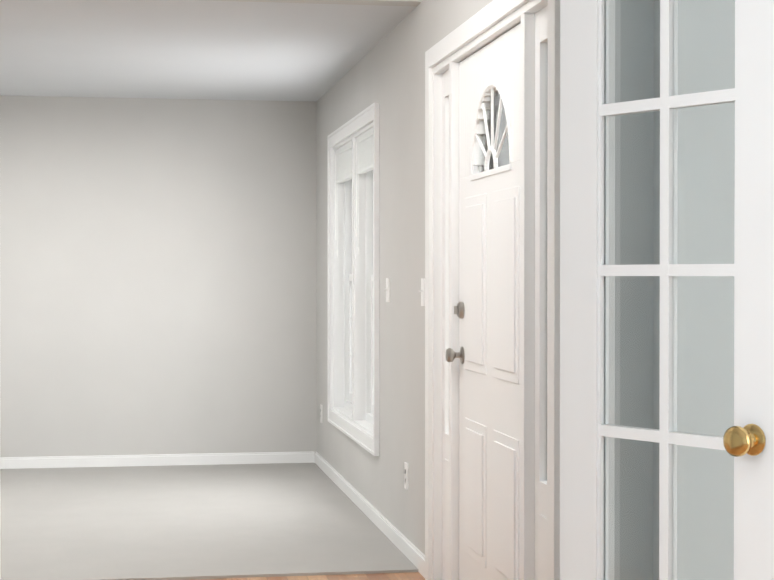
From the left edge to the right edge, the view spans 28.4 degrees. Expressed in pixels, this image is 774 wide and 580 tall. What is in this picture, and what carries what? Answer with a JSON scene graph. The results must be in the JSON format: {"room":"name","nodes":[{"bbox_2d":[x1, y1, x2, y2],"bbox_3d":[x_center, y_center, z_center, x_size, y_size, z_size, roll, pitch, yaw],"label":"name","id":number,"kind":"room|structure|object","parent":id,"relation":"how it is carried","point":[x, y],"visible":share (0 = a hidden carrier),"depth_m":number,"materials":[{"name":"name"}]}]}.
{"room":"entryway","nodes":[
{"label":"entryway","id":0,"kind":"room"},
{"bbox_2d":[0,96,316,456],"bbox_3d":[-2.226,-0.294,9.917,3.540,2.900,0.160,0,1,-9],"label":"wall","id":1,"kind":"structure","parent":0,"point":[157,276],"depth_m":9.96,"materials":[{"name":"paint"}]},
{"bbox_2d":[0,451,311,468],"bbox_3d":[-2.167,1.114,9.852,3.390,0.085,0.014,0,1,-9],"label":"baseboard","id":2,"kind":"structure","parent":1,"relation":"attached to","point":[258,457],"depth_m":9.95,"materials":[{"name":"white paint"}]},
{"bbox_2d":[0,0,415,100],"bbox_3d":[-1.850,-1.277,8.135,3.700,0.100,3.780,0,1,-9],"label":"ceiling","id":3,"kind":"structure","parent":0,"point":[207,49],"depth_m":7.69,"materials":[{"name":"paint"}]},
{"bbox_2d":[190,572,424,579],"bbox_3d":[0.057,1.271,3.027,5.780,0.100,6.730,0,1,-9],"label":"floor","id":4,"kind":"structure","parent":0,"point":[400,576],"depth_m":6.33,"materials":[{"name":"brown wood"}]},
{"bbox_2d":[0,463,417,579],"bbox_3d":[-1.841,1.217,8.100,3.700,0.112,3.900,0,1,-9],"label":"floor carpet","id":5,"kind":"object","parent":4,"relation":"on","point":[180,522],"visible":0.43,"depth_m":7.58,"materials":[{"name":"beige carpet"}]},
{"bbox_2d":[208,0,421,6],"bbox_3d":[-1.550,-1.459,6.206,3.420,0.500,0.120,0,1,-9],"label":"soffit","id":6,"kind":"structure","parent":0,"point":[414,3],"depth_m":6.43,"materials":[{"name":"paint"}]},
{"bbox_2d":[316,0,492,554],"bbox_3d":[0.146,-0.266,6.926,0.160,2.900,6.840,0,1,-9],"label":"wall","id":7,"kind":"structure","parent":0,"point":[387,72],"depth_m":7.08,"materials":[{"name":"paint"}]},
{"bbox_2d":[320,404,322,422],"bbox_3d":[-0.423,0.796,9.852,0.008,0.115,0.070,0,1,-9],"label":"outlet","id":8,"kind":"object","parent":7,"relation":"attached to","point":[321,413],"visible":1,"depth_m":9.82,"materials":[{"name":"white plastic"}]},
{"bbox_2d":[327,103,378,455],"bbox_3d":[-0.116,-0.060,8.460,0.196,1.742,1.832,0,1,-9],"label":"window","id":9,"kind":"structure","parent":7,"relation":"in","point":[353,265],"depth_m":8.42,"materials":[{"name":"white paint"}]},
{"bbox_2d":[312,451,424,577],"bbox_3d":[-0.156,1.129,8.222,0.016,0.085,3.890,0,1,-9],"label":"baseboard","id":10,"kind":"structure","parent":7,"relation":"attached to","point":[407,548],"depth_m":7.59,"materials":[{"name":"white paint"}]},
{"bbox_2d":[385,278,389,301],"bbox_3d":[-0.002,0.001,7.278,0.018,0.115,0.070,0,1,-9],"label":"light switch","id":11,"kind":"object","parent":7,"relation":"attached to","point":[387,288],"visible":1,"depth_m":7.27,"materials":[{"name":"white plastic"}]},
{"bbox_2d":[404,462,407,489],"bbox_3d":[0.085,0.826,6.794,0.008,0.115,0.070,0,1,-9],"label":"outlet","id":12,"kind":"object","parent":7,"relation":"attached to","point":[405,475],"visible":1,"depth_m":6.78,"materials":[{"name":"white plastic"}]},
{"bbox_2d":[420,278,424,305],"bbox_3d":[0.145,0.009,6.391,0.018,0.115,0.070,0,1,-9],"label":"light switch","id":13,"kind":"object","parent":7,"relation":"attached to","point":[422,290],"visible":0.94,"depth_m":6.39,"materials":[{"name":"white plastic"}]},
{"bbox_2d":[425,0,559,579],"bbox_3d":[0.369,0.118,5.314,0.150,2.163,1.946,0,1,-9],"label":"door unit","id":14,"kind":"structure","parent":7,"relation":"in","point":[492,290],"depth_m":5.25,"materials":[{"name":"white paint"}]},
{"bbox_2d":[614,0,653,579],"bbox_3d":[-1.131,-0.231,3.204,3.500,2.900,0.085,0,1,-9],"label":"wall","id":15,"kind":"structure","parent":0,"point":[626,333],"depth_m":3.44,"materials":[{"name":"grey paint"}]},
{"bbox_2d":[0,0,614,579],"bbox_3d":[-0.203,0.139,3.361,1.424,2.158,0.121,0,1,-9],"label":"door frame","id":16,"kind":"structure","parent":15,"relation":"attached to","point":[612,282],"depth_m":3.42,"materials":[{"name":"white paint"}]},
{"bbox_2d":[560,0,773,579],"bbox_3d":[0.573,0.187,3.134,0.162,2.043,0.611,0,1,-37],"label":"french door","id":17,"kind":"structure","parent":15,"relation":"in","point":[587,270],"depth_m":3.12,"materials":[{"name":"white paint"}]},
{"bbox_2d":[653,0,659,579],"bbox_3d":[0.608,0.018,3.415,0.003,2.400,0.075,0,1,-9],"label":"wall","id":18,"kind":"structure","parent":0,"point":[656,359],"depth_m":3.43,"materials":[{"name":"grey paint"}]},
{"bbox_2d":[677,0,734,579],"bbox_3d":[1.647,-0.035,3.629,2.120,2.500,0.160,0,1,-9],"label":"glass pane","id":19,"kind":"structure","parent":0,"point":[725,288],"depth_m":3.39,"materials":[{"name":"clear glass"}]}
]}

